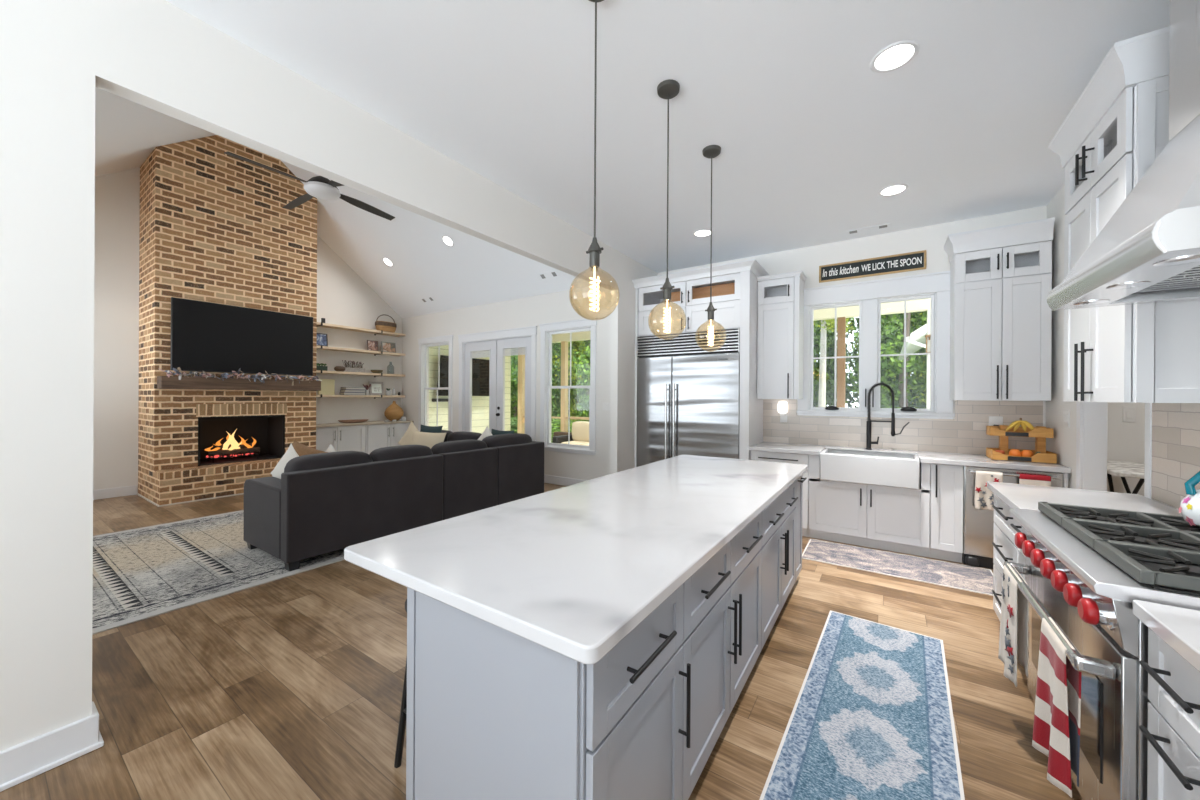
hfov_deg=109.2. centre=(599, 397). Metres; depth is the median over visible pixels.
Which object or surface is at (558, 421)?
shrub
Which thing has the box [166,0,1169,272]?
ceiling
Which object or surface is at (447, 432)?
cushion
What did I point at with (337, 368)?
round basket
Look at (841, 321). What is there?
porch post
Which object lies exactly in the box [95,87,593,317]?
ceiling
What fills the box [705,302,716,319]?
socket
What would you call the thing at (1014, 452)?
orange
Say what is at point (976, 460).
countertop
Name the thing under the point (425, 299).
air vent
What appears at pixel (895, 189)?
recessed light
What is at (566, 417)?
porch railing
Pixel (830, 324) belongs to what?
tree
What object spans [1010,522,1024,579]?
base cabinet
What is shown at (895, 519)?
base cabinet
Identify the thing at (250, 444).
log
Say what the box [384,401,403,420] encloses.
wooden vase
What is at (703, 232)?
recessed light
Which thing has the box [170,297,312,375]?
television
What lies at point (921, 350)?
tree
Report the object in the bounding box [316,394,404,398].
floating shelf
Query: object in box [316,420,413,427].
countertop
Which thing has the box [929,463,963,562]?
base cabinet
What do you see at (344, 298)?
wall
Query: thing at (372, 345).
picture
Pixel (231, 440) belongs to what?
fire
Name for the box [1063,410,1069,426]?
light switch
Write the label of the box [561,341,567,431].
porch post
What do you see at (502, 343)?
door
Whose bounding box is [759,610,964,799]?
runner rug
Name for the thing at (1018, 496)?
countertop
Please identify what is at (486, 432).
throw pillow
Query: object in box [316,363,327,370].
planter
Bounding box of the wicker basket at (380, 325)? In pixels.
[375,314,396,331]
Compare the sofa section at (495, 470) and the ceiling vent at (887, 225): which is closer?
the ceiling vent at (887, 225)
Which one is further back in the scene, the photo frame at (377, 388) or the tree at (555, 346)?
the tree at (555, 346)
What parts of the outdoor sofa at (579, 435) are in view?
armrest, frame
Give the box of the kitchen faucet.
[866,382,909,449]
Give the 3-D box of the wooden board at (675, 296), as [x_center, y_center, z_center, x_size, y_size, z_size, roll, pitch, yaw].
[0.990,-1.247,5.501,0.320,0.235,0.024,0,0,34]
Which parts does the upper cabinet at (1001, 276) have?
door, glass door, handle, handle, crown molding, handle, handle, glass door, door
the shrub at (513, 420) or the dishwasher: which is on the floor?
the dishwasher
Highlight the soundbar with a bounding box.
[432,399,447,401]
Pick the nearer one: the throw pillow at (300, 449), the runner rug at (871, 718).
the runner rug at (871, 718)
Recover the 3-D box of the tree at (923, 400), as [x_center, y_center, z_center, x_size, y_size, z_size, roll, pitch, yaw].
[13.256,-3.952,18.572,4.163,12.454,4.052,0,0,34]
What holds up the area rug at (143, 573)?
on the floor
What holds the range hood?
attached to the wall at (1175, 426)
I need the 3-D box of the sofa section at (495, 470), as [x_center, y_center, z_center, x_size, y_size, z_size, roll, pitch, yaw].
[-2.309,0.962,6.100,2.550,0.933,1.662,0,0,34]
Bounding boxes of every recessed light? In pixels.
[383,257,392,266]
[442,235,453,246]
[693,229,712,236]
[870,40,919,72]
[878,184,908,195]
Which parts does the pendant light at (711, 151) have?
cord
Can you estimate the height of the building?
5.320 m
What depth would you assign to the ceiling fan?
5.17 m
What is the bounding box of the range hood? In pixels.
[1047,0,1199,310]
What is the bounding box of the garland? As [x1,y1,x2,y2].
[158,367,321,385]
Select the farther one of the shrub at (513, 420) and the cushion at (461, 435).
the shrub at (513, 420)
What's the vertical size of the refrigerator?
2.215 m
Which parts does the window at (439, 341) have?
sash, sash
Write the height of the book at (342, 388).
0.050 m
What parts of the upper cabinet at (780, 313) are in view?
door, glass door, crown molding, handle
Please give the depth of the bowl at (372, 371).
8.86 m
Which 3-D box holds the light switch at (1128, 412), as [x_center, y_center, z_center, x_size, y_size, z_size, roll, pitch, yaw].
[4.483,0.145,3.612,0.070,0.130,0.011,0,0,34]
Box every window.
[417,335,452,431]
[539,317,596,454]
[797,271,954,418]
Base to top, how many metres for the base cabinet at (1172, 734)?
0.873 m
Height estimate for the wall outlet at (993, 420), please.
0.130 m
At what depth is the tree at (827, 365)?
23.66 m
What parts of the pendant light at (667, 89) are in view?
cord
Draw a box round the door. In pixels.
[457,326,536,440]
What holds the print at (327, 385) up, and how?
on the floating shelf at (321, 395)
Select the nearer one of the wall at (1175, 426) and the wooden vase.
the wall at (1175, 426)
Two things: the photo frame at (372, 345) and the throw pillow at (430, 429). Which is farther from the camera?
the photo frame at (372, 345)
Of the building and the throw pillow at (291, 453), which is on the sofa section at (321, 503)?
the throw pillow at (291, 453)
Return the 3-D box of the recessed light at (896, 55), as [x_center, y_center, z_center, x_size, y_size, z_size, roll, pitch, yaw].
[1.526,-1.763,2.213,0.216,0.006,0.216,0,0,34]
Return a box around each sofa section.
[244,445,442,571]
[431,430,543,519]
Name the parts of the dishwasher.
kick plate, handle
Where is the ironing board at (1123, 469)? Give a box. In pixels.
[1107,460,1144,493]
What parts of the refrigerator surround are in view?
panel, door, glass door, crown molding, glass door, door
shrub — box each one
[510,416,552,432]
[551,419,578,442]
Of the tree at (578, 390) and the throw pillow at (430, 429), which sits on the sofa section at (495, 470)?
the throw pillow at (430, 429)
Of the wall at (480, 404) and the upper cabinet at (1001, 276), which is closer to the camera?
the upper cabinet at (1001, 276)
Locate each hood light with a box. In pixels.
[1073,300,1109,305]
[1106,281,1150,288]
[1153,255,1199,266]
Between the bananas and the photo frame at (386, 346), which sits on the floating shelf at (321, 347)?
the photo frame at (386, 346)
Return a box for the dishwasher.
[962,466,1062,568]
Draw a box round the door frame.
[1076,402,1153,499]
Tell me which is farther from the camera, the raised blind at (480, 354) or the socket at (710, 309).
the raised blind at (480, 354)
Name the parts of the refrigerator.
door, handle, handle, door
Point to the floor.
(290, 687)
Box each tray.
[986,426,1052,437]
[986,448,1056,463]
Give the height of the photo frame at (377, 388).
0.284 m
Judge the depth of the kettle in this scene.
1.57 m
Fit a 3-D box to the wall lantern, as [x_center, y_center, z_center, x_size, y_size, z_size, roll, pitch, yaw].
[5.147,-0.827,6.658,0.110,0.290,0.135,0,0,34]
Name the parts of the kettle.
handle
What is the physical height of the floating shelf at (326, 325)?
0.087 m
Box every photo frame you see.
[317,333,327,345]
[367,340,377,350]
[369,382,383,394]
[381,341,395,352]
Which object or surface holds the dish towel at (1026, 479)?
hanging from the dishwasher
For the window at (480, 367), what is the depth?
10.45 m
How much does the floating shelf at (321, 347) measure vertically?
0.087 m
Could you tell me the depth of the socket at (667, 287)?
2.43 m
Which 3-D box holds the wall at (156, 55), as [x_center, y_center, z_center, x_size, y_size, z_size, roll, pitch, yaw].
[-1.640,-1.345,2.484,0.100,5.572,8.700,0,0,34]
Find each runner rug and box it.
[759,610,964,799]
[802,539,992,595]
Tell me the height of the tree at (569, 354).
15.923 m
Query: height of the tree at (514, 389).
10.116 m
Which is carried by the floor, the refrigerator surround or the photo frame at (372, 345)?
the refrigerator surround
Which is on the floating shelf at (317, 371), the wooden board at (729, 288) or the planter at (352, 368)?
the planter at (352, 368)
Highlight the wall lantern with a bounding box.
[925,335,930,352]
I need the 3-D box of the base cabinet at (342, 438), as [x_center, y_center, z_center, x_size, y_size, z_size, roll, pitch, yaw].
[-5.133,0.986,8.170,0.484,0.872,1.085,0,0,34]
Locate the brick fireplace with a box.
[137,135,320,506]
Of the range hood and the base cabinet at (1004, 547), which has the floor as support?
the base cabinet at (1004, 547)
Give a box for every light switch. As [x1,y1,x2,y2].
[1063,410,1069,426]
[1123,407,1134,421]
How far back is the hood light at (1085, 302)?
1.77 m
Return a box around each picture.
[368,341,376,349]
[371,384,381,392]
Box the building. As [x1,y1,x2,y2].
[899,324,926,397]
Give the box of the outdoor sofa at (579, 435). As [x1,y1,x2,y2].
[552,421,588,445]
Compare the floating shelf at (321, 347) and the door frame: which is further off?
the floating shelf at (321, 347)
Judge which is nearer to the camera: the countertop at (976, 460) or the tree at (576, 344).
the countertop at (976, 460)
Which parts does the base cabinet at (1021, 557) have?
handle, drawer, drawer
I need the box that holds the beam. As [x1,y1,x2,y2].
[552,298,930,342]
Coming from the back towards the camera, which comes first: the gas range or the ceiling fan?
the ceiling fan
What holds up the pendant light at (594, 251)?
hanging from the ceiling at (809, 137)
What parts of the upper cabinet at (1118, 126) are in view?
door, glass door, handle, handle, handle, handle, crown molding, door, glass door, panel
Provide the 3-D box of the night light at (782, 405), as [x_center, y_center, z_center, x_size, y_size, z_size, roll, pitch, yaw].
[2.181,0.135,5.091,0.110,0.175,0.070,0,0,34]
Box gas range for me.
[1003,502,1199,799]
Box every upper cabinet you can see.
[757,271,806,398]
[944,217,1054,400]
[1049,26,1199,402]
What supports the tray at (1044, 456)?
on the fruit stand
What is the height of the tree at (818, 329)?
7.986 m
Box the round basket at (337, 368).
[334,366,344,370]
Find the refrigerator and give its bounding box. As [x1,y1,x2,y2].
[636,328,739,466]
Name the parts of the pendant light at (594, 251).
cord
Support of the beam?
attached to the ceiling
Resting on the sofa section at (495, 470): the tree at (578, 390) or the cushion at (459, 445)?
the cushion at (459, 445)
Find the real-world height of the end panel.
0.873 m
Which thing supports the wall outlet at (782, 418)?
attached to the wall at (1125, 440)
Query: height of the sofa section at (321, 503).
0.913 m
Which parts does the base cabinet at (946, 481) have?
handle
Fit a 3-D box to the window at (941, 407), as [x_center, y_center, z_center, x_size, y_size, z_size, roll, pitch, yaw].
[2.954,-0.524,4.675,1.460,1.480,0.147,0,0,34]
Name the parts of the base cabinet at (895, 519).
door, handle, handle, door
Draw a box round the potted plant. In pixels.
[363,384,370,394]
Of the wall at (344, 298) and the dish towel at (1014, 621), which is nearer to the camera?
the dish towel at (1014, 621)
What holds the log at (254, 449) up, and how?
on the brick fireplace
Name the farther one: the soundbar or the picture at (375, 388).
the soundbar
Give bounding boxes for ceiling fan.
[224,152,394,220]
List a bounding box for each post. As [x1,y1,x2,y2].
[518,355,524,433]
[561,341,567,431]
[837,317,845,406]
[926,309,930,408]
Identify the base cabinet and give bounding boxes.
[316,425,365,452]
[366,423,409,453]
[751,450,808,536]
[809,455,929,556]
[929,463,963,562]
[991,494,1019,619]
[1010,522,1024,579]
[1139,628,1199,799]
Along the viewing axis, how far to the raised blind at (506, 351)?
7.73 m
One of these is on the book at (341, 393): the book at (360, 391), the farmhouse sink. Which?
the book at (360, 391)
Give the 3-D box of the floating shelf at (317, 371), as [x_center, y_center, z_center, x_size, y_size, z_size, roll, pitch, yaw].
[-4.950,-0.471,8.627,0.276,0.087,2.000,0,0,34]
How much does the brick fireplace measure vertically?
5.549 m
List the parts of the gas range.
knob, knob, knob, handle, knob, knob, panel, knob, control panel, oven door, knob, burner, burner, burner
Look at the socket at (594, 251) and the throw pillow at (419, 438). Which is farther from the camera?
the throw pillow at (419, 438)
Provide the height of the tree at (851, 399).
10.116 m
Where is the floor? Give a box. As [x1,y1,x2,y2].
[0,483,1081,799]
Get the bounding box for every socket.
[586,237,602,267]
[660,277,673,300]
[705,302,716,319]
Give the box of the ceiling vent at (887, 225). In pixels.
[846,223,890,234]
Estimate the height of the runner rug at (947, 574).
0.008 m
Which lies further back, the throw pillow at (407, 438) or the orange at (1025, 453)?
the throw pillow at (407, 438)
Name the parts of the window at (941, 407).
crank handle, sash, sash, crank handle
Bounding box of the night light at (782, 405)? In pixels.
[778,401,787,415]
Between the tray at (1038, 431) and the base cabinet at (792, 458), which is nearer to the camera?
the tray at (1038, 431)
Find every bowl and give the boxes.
[338,419,368,422]
[371,370,382,372]
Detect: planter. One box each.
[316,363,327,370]
[342,360,364,372]
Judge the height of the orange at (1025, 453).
0.084 m
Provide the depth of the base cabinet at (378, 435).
8.81 m
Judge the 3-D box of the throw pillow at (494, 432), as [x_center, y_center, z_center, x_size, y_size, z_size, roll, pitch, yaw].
[-1.400,0.662,6.009,0.504,0.414,0.149,0,0,34]
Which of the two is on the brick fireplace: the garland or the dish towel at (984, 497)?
the garland
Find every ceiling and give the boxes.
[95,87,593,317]
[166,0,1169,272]
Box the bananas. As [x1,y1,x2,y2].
[1006,418,1033,430]
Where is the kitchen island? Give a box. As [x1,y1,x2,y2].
[406,475,806,799]
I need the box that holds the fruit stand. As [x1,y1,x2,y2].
[986,425,1056,463]
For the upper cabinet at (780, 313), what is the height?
1.415 m
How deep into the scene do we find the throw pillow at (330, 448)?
4.48 m
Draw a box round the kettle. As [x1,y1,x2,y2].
[1179,471,1199,526]
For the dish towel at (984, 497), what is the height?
0.322 m
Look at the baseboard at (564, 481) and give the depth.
7.01 m
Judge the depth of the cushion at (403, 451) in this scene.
4.40 m
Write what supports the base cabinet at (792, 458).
on the floor
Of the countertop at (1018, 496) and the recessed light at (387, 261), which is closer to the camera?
the countertop at (1018, 496)
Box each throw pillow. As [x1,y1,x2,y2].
[270,440,327,476]
[271,444,298,478]
[325,444,335,451]
[398,421,417,444]
[411,431,445,448]
[420,425,442,432]
[478,426,491,440]
[491,429,514,434]
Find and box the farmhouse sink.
[819,449,919,489]
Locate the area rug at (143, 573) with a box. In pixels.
[92,510,344,634]
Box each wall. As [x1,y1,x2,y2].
[0,0,657,750]
[93,167,401,492]
[402,205,1144,495]
[429,345,510,433]
[1046,184,1199,508]
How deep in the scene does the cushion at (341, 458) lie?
3.82 m
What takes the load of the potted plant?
on the floating shelf at (321, 395)
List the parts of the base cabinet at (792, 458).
handle, drawer, drawer, drawer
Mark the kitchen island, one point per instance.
(494, 712)
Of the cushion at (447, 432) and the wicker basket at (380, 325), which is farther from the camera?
the wicker basket at (380, 325)
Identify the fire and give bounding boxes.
[205,429,255,457]
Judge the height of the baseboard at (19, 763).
0.135 m
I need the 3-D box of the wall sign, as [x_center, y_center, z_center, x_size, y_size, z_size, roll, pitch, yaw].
[2.937,-1.415,4.646,0.987,0.192,0.020,0,0,34]
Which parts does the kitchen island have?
panel, panel, drawer, door, handle, handle, door, drawer, handle, handle, handle, door, drawer, handle, door, handle, drawer, handle, handle, door, handle, door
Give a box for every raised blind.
[470,351,488,357]
[503,348,524,355]
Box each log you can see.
[208,447,259,456]
[216,443,251,449]
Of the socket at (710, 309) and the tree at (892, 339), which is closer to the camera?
the socket at (710, 309)
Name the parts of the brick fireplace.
fire grate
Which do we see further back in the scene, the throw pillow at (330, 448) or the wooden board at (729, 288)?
the wooden board at (729, 288)
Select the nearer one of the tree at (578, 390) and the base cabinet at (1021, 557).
the base cabinet at (1021, 557)
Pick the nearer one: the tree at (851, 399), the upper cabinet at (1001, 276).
the upper cabinet at (1001, 276)
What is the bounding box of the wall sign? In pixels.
[819,250,926,282]
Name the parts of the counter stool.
leg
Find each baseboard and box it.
[0,702,103,791]
[93,485,136,499]
[544,475,587,485]
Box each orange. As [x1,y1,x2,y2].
[1009,449,1021,455]
[1021,450,1033,456]
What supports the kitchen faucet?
on the countertop at (976, 460)
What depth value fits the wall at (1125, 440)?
4.94 m
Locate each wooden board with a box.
[665,291,679,302]
[692,282,734,298]
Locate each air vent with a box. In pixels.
[420,296,434,302]
[538,270,558,279]
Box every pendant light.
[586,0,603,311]
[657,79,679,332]
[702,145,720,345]
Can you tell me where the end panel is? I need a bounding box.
[1063,473,1067,487]
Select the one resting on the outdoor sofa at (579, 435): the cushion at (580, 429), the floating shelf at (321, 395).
the cushion at (580, 429)
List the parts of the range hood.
panel, panel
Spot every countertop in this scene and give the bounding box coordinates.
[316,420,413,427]
[344,455,807,663]
[749,442,1070,472]
[987,481,1181,515]
[1133,600,1199,671]
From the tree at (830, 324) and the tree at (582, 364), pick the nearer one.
the tree at (830, 324)
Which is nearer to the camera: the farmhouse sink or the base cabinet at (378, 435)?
the farmhouse sink
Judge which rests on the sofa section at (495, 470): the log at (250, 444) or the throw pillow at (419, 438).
the throw pillow at (419, 438)
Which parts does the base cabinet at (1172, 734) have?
handle, handle, drawer, drawer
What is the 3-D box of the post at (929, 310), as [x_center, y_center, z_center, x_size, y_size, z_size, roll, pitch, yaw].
[5.223,-0.061,6.733,0.100,3.200,0.100,0,0,34]
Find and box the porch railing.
[565,416,588,419]
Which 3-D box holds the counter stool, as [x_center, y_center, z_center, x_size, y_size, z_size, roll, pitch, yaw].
[-0.564,1.118,1.720,0.356,0.661,0.356,0,0,34]
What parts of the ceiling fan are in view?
blade, blade, motor, blade, blade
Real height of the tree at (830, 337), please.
12.738 m
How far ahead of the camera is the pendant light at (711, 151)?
3.05 m
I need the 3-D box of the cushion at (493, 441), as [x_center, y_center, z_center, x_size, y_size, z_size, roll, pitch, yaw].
[-1.264,0.758,5.816,0.300,0.513,0.810,0,0,34]
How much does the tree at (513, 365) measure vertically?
7.961 m
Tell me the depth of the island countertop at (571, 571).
1.51 m
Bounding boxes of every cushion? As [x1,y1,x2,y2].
[284,451,372,472]
[369,445,432,461]
[431,439,487,453]
[441,430,451,441]
[447,431,481,440]
[482,433,531,447]
[561,441,588,444]
[572,421,588,441]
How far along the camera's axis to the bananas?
3.75 m
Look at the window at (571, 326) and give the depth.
7.04 m
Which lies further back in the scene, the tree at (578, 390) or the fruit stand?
the tree at (578, 390)
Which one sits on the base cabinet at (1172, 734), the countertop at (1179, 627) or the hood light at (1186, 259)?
the countertop at (1179, 627)
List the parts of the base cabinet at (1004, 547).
handle, drawer, handle, handle, drawer, drawer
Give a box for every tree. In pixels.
[510,348,517,432]
[511,342,575,431]
[511,349,517,417]
[552,340,589,428]
[568,340,589,421]
[568,341,589,421]
[568,354,589,416]
[813,319,836,406]
[813,327,829,405]
[813,329,836,404]
[814,318,853,406]
[826,313,925,408]
[845,311,926,408]
[851,312,925,408]
[883,318,925,408]
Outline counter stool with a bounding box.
[394,599,406,767]
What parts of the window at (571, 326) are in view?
sash, sash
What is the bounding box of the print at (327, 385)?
[318,379,334,394]
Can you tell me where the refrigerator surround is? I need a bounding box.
[632,259,768,467]
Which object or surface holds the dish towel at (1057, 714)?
hanging from the gas range
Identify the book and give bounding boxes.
[340,390,364,392]
[340,392,364,394]
[341,387,365,389]
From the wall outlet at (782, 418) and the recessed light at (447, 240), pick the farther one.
the recessed light at (447, 240)
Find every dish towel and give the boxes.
[974,471,1002,510]
[998,563,1028,686]
[1019,474,1050,486]
[1032,617,1081,797]
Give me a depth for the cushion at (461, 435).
6.55 m
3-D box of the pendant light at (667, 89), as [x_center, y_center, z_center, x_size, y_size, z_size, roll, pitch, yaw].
[0.388,-1.051,2.443,0.216,1.443,0.216,0,0,34]
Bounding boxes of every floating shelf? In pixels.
[316,370,404,376]
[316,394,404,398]
[317,322,404,336]
[317,345,404,355]
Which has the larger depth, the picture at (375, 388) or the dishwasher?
the picture at (375, 388)
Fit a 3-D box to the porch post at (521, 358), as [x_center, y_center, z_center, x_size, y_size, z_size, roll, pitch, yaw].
[-2.135,0.038,11.651,0.190,2.920,0.190,0,0,34]
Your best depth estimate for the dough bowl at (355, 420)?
8.41 m
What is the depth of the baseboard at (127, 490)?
6.02 m
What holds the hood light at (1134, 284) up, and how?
on the range hood
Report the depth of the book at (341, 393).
8.43 m
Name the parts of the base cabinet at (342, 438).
door, door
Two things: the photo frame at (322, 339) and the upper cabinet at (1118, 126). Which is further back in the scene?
the photo frame at (322, 339)
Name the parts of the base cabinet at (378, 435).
door, door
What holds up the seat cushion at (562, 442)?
on the outdoor sofa at (579, 435)
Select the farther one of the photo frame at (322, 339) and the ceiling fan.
the photo frame at (322, 339)
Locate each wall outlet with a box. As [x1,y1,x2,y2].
[780,413,786,422]
[989,416,1002,425]
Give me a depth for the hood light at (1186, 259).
1.23 m
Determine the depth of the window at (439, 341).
9.13 m
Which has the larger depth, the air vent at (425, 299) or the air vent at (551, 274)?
the air vent at (425, 299)
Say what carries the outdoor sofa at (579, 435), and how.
on the floor
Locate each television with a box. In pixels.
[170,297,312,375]
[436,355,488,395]

